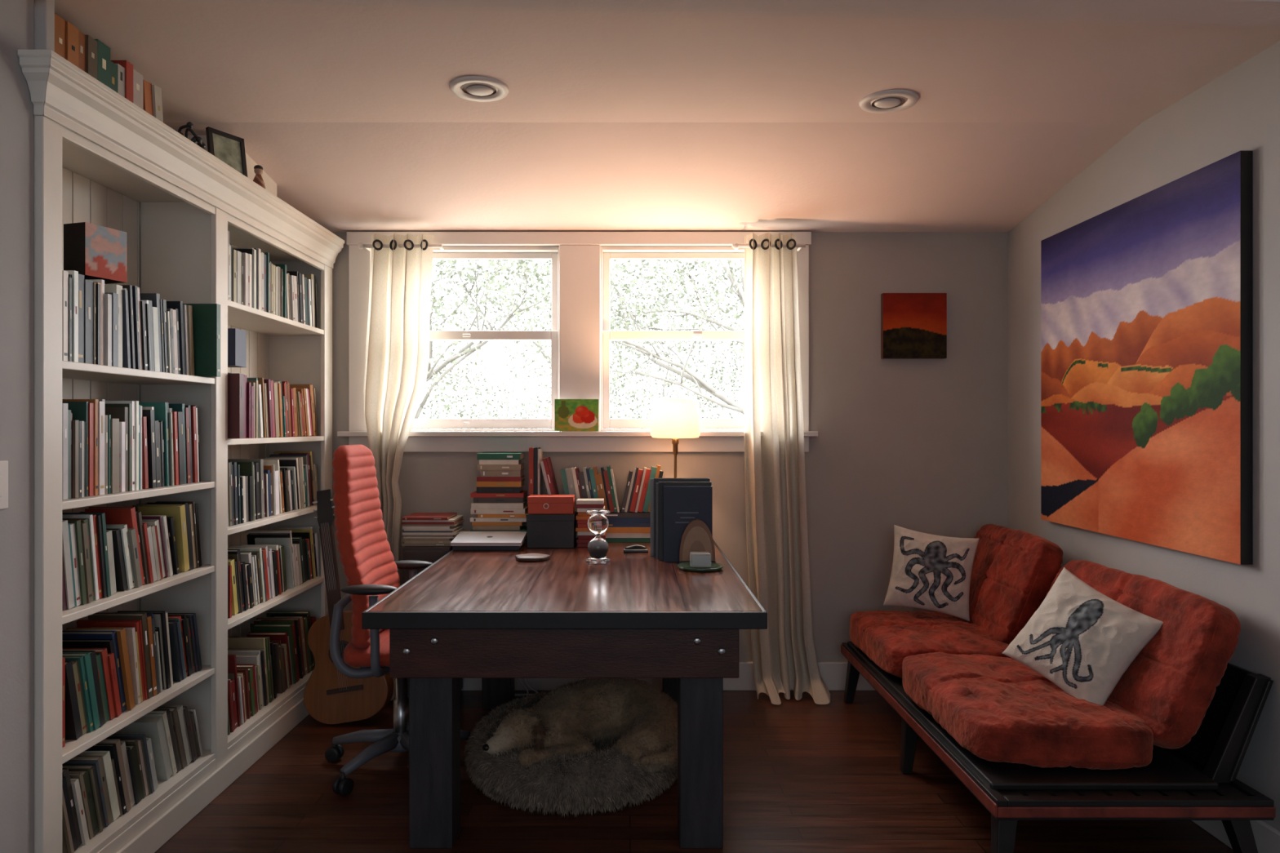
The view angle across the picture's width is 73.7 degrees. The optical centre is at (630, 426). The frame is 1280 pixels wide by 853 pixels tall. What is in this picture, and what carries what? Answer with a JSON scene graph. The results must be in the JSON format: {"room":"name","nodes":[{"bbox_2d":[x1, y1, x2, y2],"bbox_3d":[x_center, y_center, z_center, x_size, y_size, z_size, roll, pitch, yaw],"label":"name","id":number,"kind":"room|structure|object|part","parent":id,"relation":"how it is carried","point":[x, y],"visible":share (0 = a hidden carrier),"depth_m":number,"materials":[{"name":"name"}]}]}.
{"room":"home office","nodes":[
{"label":"home office","id":0,"kind":"room"},
{"bbox_2d":[0,0,34,852],"bbox_3d":[-1.750,0.087,0.275,0.500,2.460,3.750,0,0,0],"label":"wall","id":1,"kind":"structure","parent":0,"point":[16,16],"depth_m":2.09,"materials":[{"name":"paint"}]},
{"bbox_2d":[0,460,8,509],"bbox_3d":[-1.494,0.140,2.015,0.011,0.115,0.070,0,0,0],"label":"light switch","id":2,"kind":"object","parent":1,"relation":"attached to","point":[3,464],"visible":1,"depth_m":2.04,"materials":[{"name":"white paint"}]},
{"bbox_2d":[34,0,54,51],"bbox_3d":[-1.635,-1.024,2.167,0.326,0.195,0.033,0,0,0],"label":"trim","id":3,"kind":"structure","parent":1,"relation":"attached to","point":[44,10],"depth_m":2.15,"materials":[{"name":"paint"}]},
{"bbox_2d":[146,0,1279,26],"bbox_3d":[0.145,-1.081,2.075,3.496,0.105,0.140,0,0,-2],"label":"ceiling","id":4,"kind":"structure","parent":1,"relation":"attached to","point":[1236,12],"depth_m":2.11,"materials":[{"name":"paint"}]},
{"bbox_2d":[54,0,1279,231],"bbox_3d":[0.050,-1.118,1.410,4.100,0.330,6.020,0,0,0],"label":"ceiling","id":5,"kind":"structure","parent":0,"point":[607,121],"depth_m":2.96,"materials":[{"name":"paint"}]},
{"bbox_2d":[448,75,509,102],"bbox_3d":[-0.500,-1.121,2.830,0.196,0.024,0.196,0,0,0],"label":"recessed light","id":6,"kind":"object","parent":5,"relation":"in","point":[474,88],"visible":1,"depth_m":2.82,"materials":[{"name":"white paint"}]},
{"bbox_2d":[858,88,918,113],"bbox_3d":[0.890,-1.121,2.940,0.196,0.024,0.196,0,0,0],"label":"recessed light","id":7,"kind":"object","parent":5,"relation":"in","point":[886,101],"visible":1,"depth_m":2.93,"materials":[{"name":"white paint"}]},
{"bbox_2d":[331,231,1008,662],"bbox_3d":[0.045,0.087,4.345,3.690,2.460,0.150,0,0,0],"label":"wall","id":8,"kind":"structure","parent":0,"point":[921,445],"depth_m":4.27,"materials":[{"name":"paint"}]},
{"bbox_2d":[357,232,444,701],"bbox_3d":[-1.121,0.182,4.132,0.411,2.230,0.236,0,0,0],"label":"curtain","id":9,"kind":"object","parent":8,"relation":"hanging from","point":[397,357],"visible":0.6,"depth_m":4.14,"materials":[{"name":"fabric"}]},
{"bbox_2d":[410,245,559,431],"bbox_3d":[-0.823,-0.441,4.348,0.960,0.929,0.143,0,0,0],"label":"window","id":10,"kind":"structure","parent":8,"relation":"in","point":[552,253],"depth_m":4.30,"materials":[{"name":"white paint"}]},
{"bbox_2d":[337,231,818,452],"bbox_3d":[-0.258,-0.420,4.232,2.365,1.095,0.085,0,0,0],"label":"trim","id":11,"kind":"structure","parent":8,"relation":"attached to","point":[580,252],"depth_m":4.25,"materials":[{"name":"white paint"}]},
{"bbox_2d":[554,399,599,431],"bbox_3d":[-0.264,-0.056,4.209,0.217,0.159,0.014,0,0,0],"label":"painting","id":12,"kind":"object","parent":11,"relation":"on","point":[570,415],"visible":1,"depth_m":4.20,"materials":[{"name":"paint"}]},
{"bbox_2d":[461,662,875,690],"bbox_3d":[0.220,1.247,4.260,3.340,0.140,0.020,0,0,0],"label":"baseboard","id":13,"kind":"structure","parent":8,"relation":"attached to","point":[833,674],"depth_m":4.25,"materials":[{"name":"white paint"}]},
{"bbox_2d":[600,245,744,431],"bbox_3d":[0.336,-0.441,4.348,0.989,0.929,0.143,0,0,0],"label":"window","id":14,"kind":"structure","parent":8,"relation":"in","point":[607,253],"depth_m":4.30,"materials":[{"name":"white paint"}]},
{"bbox_2d":[732,231,830,704],"bbox_3d":[0.728,0.188,4.129,0.468,2.242,0.242,0,0,0],"label":"curtain","id":15,"kind":"object","parent":8,"relation":"hanging from","point":[784,659],"visible":1,"depth_m":4.14,"materials":[{"name":"fabric"}]},
{"bbox_2d":[880,293,946,358],"bbox_3d":[1.411,-0.500,4.249,0.315,0.323,0.038,0,0,0],"label":"sunset painting","id":16,"kind":"object","parent":8,"relation":"attached to","point":[913,325],"visible":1,"depth_m":4.23,"materials":[{"name":"paint"}]},
{"bbox_2d":[155,690,1234,852],"bbox_3d":[0.050,1.347,1.410,4.100,0.060,6.020,0,0,0],"label":"floor","id":17,"kind":"structure","parent":0,"point":[803,775],"depth_m":2.94,"materials":[{"name":"brown wood"}]},
{"bbox_2d":[17,48,344,852],"bbox_3d":[-1.607,0.197,3.164,0.382,2.240,2.156,0,0,0],"label":"built-in bookcase","id":18,"kind":"object","parent":17,"relation":"on","point":[102,159],"visible":0.55,"depth_m":2.95,"materials":[{"name":"paint"}]},
{"bbox_2d":[54,13,163,122],"bbox_3d":[-1.563,-1.008,2.463,0.137,0.166,0.547,0,0,0],"label":"books","id":19,"kind":"object","parent":18,"relation":"on","point":[91,55],"visible":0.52,"depth_m":2.43,"materials":[{"name":"multicoloured paper"}]},
{"bbox_2d":[62,270,194,375],"bbox_3d":[-1.617,-0.303,2.579,0.204,0.259,0.779,0,0,0],"label":"books","id":20,"kind":"object","parent":18,"relation":"in","point":[113,325],"visible":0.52,"depth_m":2.57,"materials":[{"name":"paper"}]},
{"bbox_2d":[63,222,126,284],"bbox_3d":[-1.617,-0.522,2.582,0.086,0.155,0.140,0,0,18],"label":"box","id":21,"kind":"object","parent":20,"relation":"on","point":[95,251],"visible":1,"depth_m":2.54,"materials":[{"name":"cardboard"}]},
{"bbox_2d":[62,399,200,499],"bbox_3d":[-1.616,0.058,2.609,0.204,0.276,0.838,0,0,0],"label":"books","id":22,"kind":"object","parent":18,"relation":"in","point":[108,446],"visible":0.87,"depth_m":2.58,"materials":[{"name":"multicoloured paper"}]},
{"bbox_2d":[62,611,201,747],"bbox_3d":[-1.618,0.723,2.606,0.206,0.275,0.831,0,0,0],"label":"books","id":23,"kind":"object","parent":18,"relation":"in","point":[113,662],"visible":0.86,"depth_m":2.57,"materials":[{"name":"multicoloured paper"}]},
{"bbox_2d":[62,501,201,610],"bbox_3d":[-1.617,0.371,2.609,0.205,0.249,0.838,0,0,0],"label":"books","id":24,"kind":"object","parent":18,"relation":"in","point":[106,551],"visible":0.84,"depth_m":2.60,"materials":[{"name":"multicoloured paper"}]},
{"bbox_2d":[62,705,202,852],"bbox_3d":[-1.619,1.047,2.610,0.209,0.238,0.839,0,0,0],"label":"books","id":25,"kind":"object","parent":18,"relation":"in","point":[100,784],"visible":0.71,"depth_m":2.57,"materials":[{"name":"multicoloured paper"}]},
{"bbox_2d":[173,121,205,148],"bbox_3d":[-1.491,-0.964,2.878,0.098,0.081,0.200,0,0,0],"label":"sculpture","id":26,"kind":"object","parent":18,"relation":"on","point":[189,125],"visible":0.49,"depth_m":2.85,"materials":[{"name":"black plastic"}]},
{"bbox_2d":[182,303,220,377],"bbox_3d":[-1.550,-0.303,3.007,0.201,0.255,0.028,0,0,0],"label":"binder","id":27,"kind":"object","parent":18,"relation":"on","point":[206,317],"visible":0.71,"depth_m":2.99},
{"bbox_2d":[205,126,247,177],"bbox_3d":[-1.498,-1.003,3.162,0.051,0.170,0.150,0,0,28],"label":"picture frame","id":28,"kind":"object","parent":18,"relation":"on","point":[228,148],"visible":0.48,"depth_m":3.16,"materials":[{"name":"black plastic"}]},
{"bbox_2d":[183,135,276,195],"bbox_3d":[-1.665,-1.019,3.475,0.270,0.188,0.450,0,0,0],"label":"trim","id":29,"kind":"structure","parent":18,"relation":"on","point":[270,185],"depth_m":3.46,"materials":[{"name":"paint"}]},
{"bbox_2d":[227,373,244,438],"bbox_3d":[-1.540,-0.076,3.163,0.201,0.240,0.035,0,0,0],"label":"binder","id":30,"kind":"object","parent":18,"relation":"on","point":[235,380],"visible":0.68,"depth_m":3.15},
{"bbox_2d":[253,164,265,188],"bbox_3d":[-1.452,-0.974,3.339,0.059,0.098,0.052,0,0,20],"label":"figurine","id":31,"kind":"object","parent":18,"relation":"on","point":[258,169],"visible":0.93,"depth_m":3.33,"materials":[{"name":"beige ceramic"}]},
{"bbox_2d":[227,611,315,735],"bbox_3d":[-1.619,1.022,3.662,0.208,0.288,1.023,0,0,0],"label":"books","id":32,"kind":"object","parent":18,"relation":"in","point":[276,653],"visible":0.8,"depth_m":3.60,"materials":[{"name":"multicoloured paper"}]},
{"bbox_2d":[227,451,317,526],"bbox_3d":[-1.620,0.249,3.661,0.210,0.260,1.022,0,0,0],"label":"books","id":33,"kind":"object","parent":18,"relation":"in","point":[283,482],"visible":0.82,"depth_m":3.63,"materials":[{"name":"multicoloured paper"}]},
{"bbox_2d":[227,231,318,328],"bbox_3d":[-1.618,-0.604,3.659,0.207,0.270,1.017,0,0,0],"label":"books","id":34,"kind":"object","parent":18,"relation":"in","point":[254,282],"visible":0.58,"depth_m":3.59,"materials":[{"name":"white paper"}]},
{"bbox_2d":[227,372,318,438],"bbox_3d":[-1.618,-0.079,3.675,0.205,0.250,0.970,0,0,0],"label":"books","id":35,"kind":"object","parent":18,"relation":"in","point":[272,409],"visible":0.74,"depth_m":3.68,"materials":[{"name":"multicoloured paper"}]},
{"bbox_2d":[227,328,246,367],"bbox_3d":[-1.560,-0.299,3.255,0.150,0.140,0.090,0,0,0],"label":"box","id":36,"kind":"object","parent":35,"relation":"on","point":[237,338],"visible":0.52,"depth_m":3.22,"materials":[{"name":"grey cardboard"}]},
{"bbox_2d":[227,527,320,618],"bbox_3d":[-1.619,0.598,3.664,0.208,0.262,1.028,0,0,0],"label":"books","id":37,"kind":"object","parent":18,"relation":"in","point":[272,562],"visible":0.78,"depth_m":3.67,"materials":[{"name":"multicoloured paper"}]},
{"bbox_2d":[303,488,393,724],"bbox_3d":[-1.254,0.803,3.823,0.374,1.035,0.149,0,0,0],"label":"acoustic guitar","id":38,"kind":"object","parent":17,"relation":"on","point":[331,696],"visible":0.72,"depth_m":3.77,"materials":[{"name":"brown wood"}]},
{"bbox_2d":[324,444,471,795],"bbox_3d":[-0.894,0.694,3.301,0.604,1.243,0.627,0,0,0],"label":"office chair","id":39,"kind":"object","parent":17,"relation":"on","point":[370,568],"visible":0.71,"depth_m":3.17,"materials":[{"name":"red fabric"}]},
{"bbox_3d":[-1.034,0.445,3.300,0.178,0.745,0.450,0,0,0],"label":"backrest","id":40,"kind":"part","parent":39,"relation":"part of","materials":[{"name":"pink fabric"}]},
{"bbox_3d":[-0.840,0.845,3.300,0.460,0.086,0.470,0,0,0],"label":"seat","id":41,"kind":"part","parent":39,"relation":"part of","materials":[{"name":"pink fabric"}]},
{"bbox_3d":[-0.893,0.939,3.301,0.607,0.755,0.628,0,0,0],"label":"frame","id":42,"kind":"part","parent":39,"relation":"part of","materials":[{"name":"grey plastic"}]},
{"bbox_2d":[402,546,462,697],"bbox_3d":[-0.940,0.937,4.068,0.220,0.760,0.334,0,0,0],"label":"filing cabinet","id":43,"kind":"object","parent":17,"relation":"on","point":[432,554],"visible":0.02,"depth_m":3.92,"materials":[{"name":"metal"}]},
{"bbox_2d":[401,512,464,546],"bbox_3d":[-0.936,0.488,4.070,0.248,0.134,0.240,0,0,0],"label":"magazine stack","id":44,"kind":"object","parent":43,"relation":"on","point":[420,529],"visible":0.93,"depth_m":3.96,"materials":[{"name":"multicoloured paper"}]},
{"bbox_2d":[514,678,538,696],"bbox_3d":[-0.506,1.108,4.201,0.316,0.423,0.097,0,0,0],"label":"power cables","id":45,"kind":"object","parent":17,"relation":"on","point":[520,681],"visible":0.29,"depth_m":4.17,"materials":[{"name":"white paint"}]},
{"bbox_2d":[361,540,767,848],"bbox_3d":[-0.197,0.937,3.397,1.218,0.760,1.675,0,0,0],"label":"wooden desk","id":46,"kind":"object","parent":17,"relation":"on","point":[494,617],"visible":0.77,"depth_m":2.66,"materials":[{"name":"brown wood"}]},
{"bbox_2d":[452,541,524,550],"bbox_3d":[-0.650,0.545,3.940,0.300,0.022,0.200,0,0,0],"label":"closed book","id":47,"kind":"object","parent":46,"relation":"on","point":[454,548],"visible":0.46,"depth_m":3.84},
{"bbox_2d":[450,531,526,546],"bbox_3d":[-0.642,0.513,3.910,0.315,0.038,0.222,0,0,0],"label":"laptop","id":48,"kind":"object","parent":47,"relation":"on","point":[463,538],"visible":0.92,"depth_m":3.86,"materials":[{"name":"silver metal"}]},
{"bbox_2d":[470,490,528,542],"bbox_3d":[-0.630,0.438,4.152,0.269,0.237,0.170,0,0,0],"label":"book stack","id":49,"kind":"object","parent":46,"relation":"on","point":[494,512],"visible":0.73,"depth_m":4.07,"materials":[{"name":"multicoloured paper"}]},
{"bbox_2d":[476,452,524,493],"bbox_3d":[-0.627,0.223,4.150,0.214,0.188,0.156,0,0,0],"label":"book stack","id":50,"kind":"object","parent":49,"relation":"on","point":[500,472],"visible":1,"depth_m":4.08,"materials":[{"name":"multicoloured paper"}]},
{"bbox_2d":[515,553,550,561],"bbox_3d":[-0.410,0.548,3.573,0.145,0.016,0.141,0,0,0],"label":"coaster","id":51,"kind":"object","parent":46,"relation":"on","point":[527,557],"visible":1,"depth_m":3.53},
{"bbox_2d":[526,511,576,547],"bbox_3d":[-0.365,0.479,3.970,0.220,0.154,0.140,0,0,0],"label":"box","id":52,"kind":"object","parent":46,"relation":"on","point":[543,531],"visible":0.93,"depth_m":3.90,"materials":[{"name":"black cardboard"}]},
{"bbox_2d":[527,494,575,514],"bbox_3d":[-0.365,0.361,3.969,0.210,0.079,0.133,0,0,0],"label":"box","id":53,"kind":"object","parent":52,"relation":"on","point":[537,504],"visible":1,"depth_m":3.91,"materials":[{"name":"red cardboard"}]},
{"bbox_2d":[528,447,559,495],"bbox_3d":[-0.409,0.257,4.158,0.151,0.310,0.154,0,0,0],"label":"books","id":54,"kind":"object","parent":53,"relation":"on","point":[539,466],"visible":0.71,"depth_m":4.08,"materials":[{"name":"red paper"}]},
{"bbox_2d":[575,497,605,546],"bbox_3d":[-0.183,0.448,3.990,0.136,0.216,0.131,0,0,0],"label":"book stack","id":55,"kind":"object","parent":46,"relation":"on","point":[584,535],"visible":0.66,"depth_m":3.93,"materials":[{"name":"paper"}]},
{"bbox_2d":[586,509,609,562],"bbox_3d":[-0.133,0.451,3.530,0.100,0.210,0.100,0,0,0],"label":"hourglass","id":56,"kind":"object","parent":46,"relation":"on","point":[597,522],"visible":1,"depth_m":3.50,"materials":[{"name":"clear glass"}]},
{"bbox_2d":[575,510,650,542],"bbox_3d":[-0.179,0.485,4.167,0.597,0.142,0.163,0,0,0],"label":"book stack","id":57,"kind":"object","parent":46,"relation":"on","point":[631,526],"visible":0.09,"depth_m":4.09,"materials":[{"name":"multicoloured paper"}]},
{"bbox_2d":[560,465,619,512],"bbox_3d":[-0.193,0.301,4.159,0.284,0.221,0.147,0,0,0],"label":"books","id":58,"kind":"object","parent":57,"relation":"on","point":[586,483],"visible":0.76,"depth_m":4.09,"materials":[{"name":"multicoloured paper"}]},
{"bbox_2d":[621,465,663,512],"bbox_3d":[0.058,0.300,4.152,0.204,0.225,0.133,0,0,0],"label":"books","id":59,"kind":"object","parent":57,"relation":"on","point":[637,498],"visible":0.84,"depth_m":4.09,"materials":[{"name":"paper"}]},
{"bbox_2d":[623,544,648,552],"bbox_3d":[0.025,0.541,3.785,0.110,0.030,0.050,0,0,0],"label":"stapler","id":60,"kind":"object","parent":46,"relation":"on","point":[636,548],"visible":1,"depth_m":3.77,"materials":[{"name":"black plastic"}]},
{"bbox_2d":[650,397,700,478],"bbox_3d":[0.215,0.211,4.060,0.238,0.689,0.238,0,0,0],"label":"table lamp","id":61,"kind":"object","parent":46,"relation":"on","point":[674,418],"visible":0.86,"depth_m":3.96,"materials":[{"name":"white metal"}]},
{"bbox_3d":[0.215,-0.039,4.060,0.238,0.188,0.238,0,0,0],"label":"lamp shade","id":62,"kind":"part","parent":61,"relation":"part of","materials":[{"name":"fabric"}]},
{"bbox_2d":[650,478,712,562],"bbox_3d":[0.212,0.389,3.596,0.251,0.335,0.194,0,0,0],"label":"books","id":63,"kind":"object","parent":46,"relation":"on","point":[675,503],"visible":0.7,"depth_m":3.50,"materials":[{"name":"paper"}]},
{"bbox_2d":[679,519,715,563],"bbox_3d":[0.273,0.468,3.465,0.145,0.177,0.050,0,0,0],"label":"bookend","id":64,"kind":"object","parent":46,"relation":"on","point":[696,536],"visible":0.9,"depth_m":3.45,"materials":[{"name":"brown wood"}]},
{"bbox_2d":[676,562,724,571],"bbox_3d":[0.275,0.549,3.340,0.184,0.013,0.184,0,0,0],"label":"glass dish","id":65,"kind":"object","parent":46,"relation":"on","point":[684,566],"visible":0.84,"depth_m":3.32,"materials":[{"name":"green glass"}]},
{"bbox_2d":[689,551,711,567],"bbox_3d":[0.275,0.521,3.340,0.080,0.054,0.060,0,0,0],"label":"block","id":66,"kind":"object","parent":65,"relation":"on","point":[697,559],"visible":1,"depth_m":3.31,"materials":[{"name":"white"}]},
{"bbox_2d":[463,688,677,817],"bbox_3d":[-0.205,1.206,3.262,0.850,0.240,0.852,0,0,-19],"label":"dog bed","id":67,"kind":"object","parent":17,"relation":"on","point":[604,778],"visible":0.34,"depth_m":2.92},
{"bbox_2d":[482,678,677,773],"bbox_3d":[-0.141,1.100,3.179,0.731,0.255,0.582,0,0,0],"label":"dog","id":68,"kind":"object","parent":67,"relation":"on","point":[643,719],"visible":0.87,"depth_m":3.09},
{"bbox_2d":[840,524,1275,852],"bbox_3d":[1.448,0.887,3.270,0.861,0.861,1.783,0,0,0],"label":"futon sofa","id":69,"kind":"object","parent":17,"relation":"on","point":[1171,739],"visible":0.8,"depth_m":2.61,"materials":[{"name":"red fabric"}]},
{"bbox_2d":[849,610,1010,678],"bbox_3d":[1.310,0.954,3.735,0.584,0.200,0.740,0,0,0],"label":"seat cushion","id":70,"kind":"object","parent":69,"relation":"on","point":[881,640],"depth_m":3.61,"materials":[{"name":"red fabric"}]},
{"bbox_2d":[883,524,979,621],"bbox_3d":[1.375,0.665,3.900,0.411,0.411,0.160,0,0,21],"label":"pillow","id":71,"kind":"object","parent":69,"relation":"on","point":[931,572],"visible":1,"depth_m":3.86,"materials":[{"name":"fabric"}]},
{"bbox_2d":[961,524,1063,644],"bbox_3d":[1.661,0.702,3.820,0.288,0.491,0.682,0,0,0],"label":"cushion","id":72,"kind":"object","parent":69,"relation":"on","point":[1013,571],"depth_m":3.61,"materials":[{"name":"red fabric"}]},
{"bbox_2d":[902,652,1153,769],"bbox_3d":[1.310,0.949,2.926,0.583,0.200,0.829,0,0,0],"label":"seat cushion","id":73,"kind":"object","parent":69,"relation":"on","point":[981,712],"depth_m":2.64,"materials":[{"name":"red fabric"}]},
{"bbox_3d":[1.370,1.040,3.275,0.660,0.022,1.630,0,0,0],"label":"mattress","id":74,"kind":"part","parent":69,"relation":"part of","materials":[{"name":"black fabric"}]},
{"bbox_3d":[1.448,1.027,3.254,0.861,0.580,1.752,0,0,0],"label":"frame","id":75,"kind":"part","parent":69,"relation":"part of","materials":[{"name":"black wood"}]},
{"bbox_2d":[1002,567,1163,705],"bbox_3d":[1.506,0.712,2.860,0.225,0.431,0.452,0,0,-25],"label":"pillow","id":76,"kind":"object","parent":69,"relation":"on","point":[1079,638],"visible":0.99,"depth_m":2.79,"materials":[{"name":"fabric"}]},
{"bbox_2d":[1045,560,1240,749],"bbox_3d":[1.698,0.756,2.985,0.306,0.490,0.937,0,0,0],"label":"cushion","id":77,"kind":"object","parent":69,"relation":"on","point":[1182,689],"depth_m":2.60,"materials":[{"name":"red fabric"}]},
{"bbox_2d":[1008,40,1279,831],"bbox_3d":[1.995,0.087,1.410,0.210,2.460,6.020,0,0,0],"label":"wall","id":78,"kind":"structure","parent":0,"point":[1237,110],"depth_m":2.77,"materials":[{"name":"paint"}]},
{"bbox_2d":[1040,150,1253,564],"bbox_3d":[1.869,-0.209,3.216,0.038,1.256,1.255,0,0,0],"label":"landscape painting","id":79,"kind":"object","parent":78,"relation":"attached to","point":[1147,300],"visible":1,"depth_m":2.99,"materials":[{"name":"paint"}]},
{"bbox_2d":[1191,820,1279,852],"bbox_3d":[1.881,1.247,1.375,0.018,0.140,5.750,0,0,0],"label":"baseboard","id":80,"kind":"structure","parent":78,"relation":"attached to","point":[1267,838],"depth_m":2.54,"materials":[{"name":"white paint"}]},
{"label":"outside","id":81,"kind":"structure","parent":0,"visible":0},
{"bbox_3d":[0.000,2.367,22.300,50.000,0.100,35.400,0,0,0],"label":"ground","id":82,"kind":"structure","parent":81,"visible":0},
{"bbox_2d":[409,259,744,431],"bbox_3d":[-0.237,-0.940,11.134,14.150,6.600,8.507,0,0,29],"label":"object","id":83,"kind":"object","parent":82,"relation":"on","point":[690,377],"visible":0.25,"depth_m":9.35,"materials":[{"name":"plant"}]}
]}

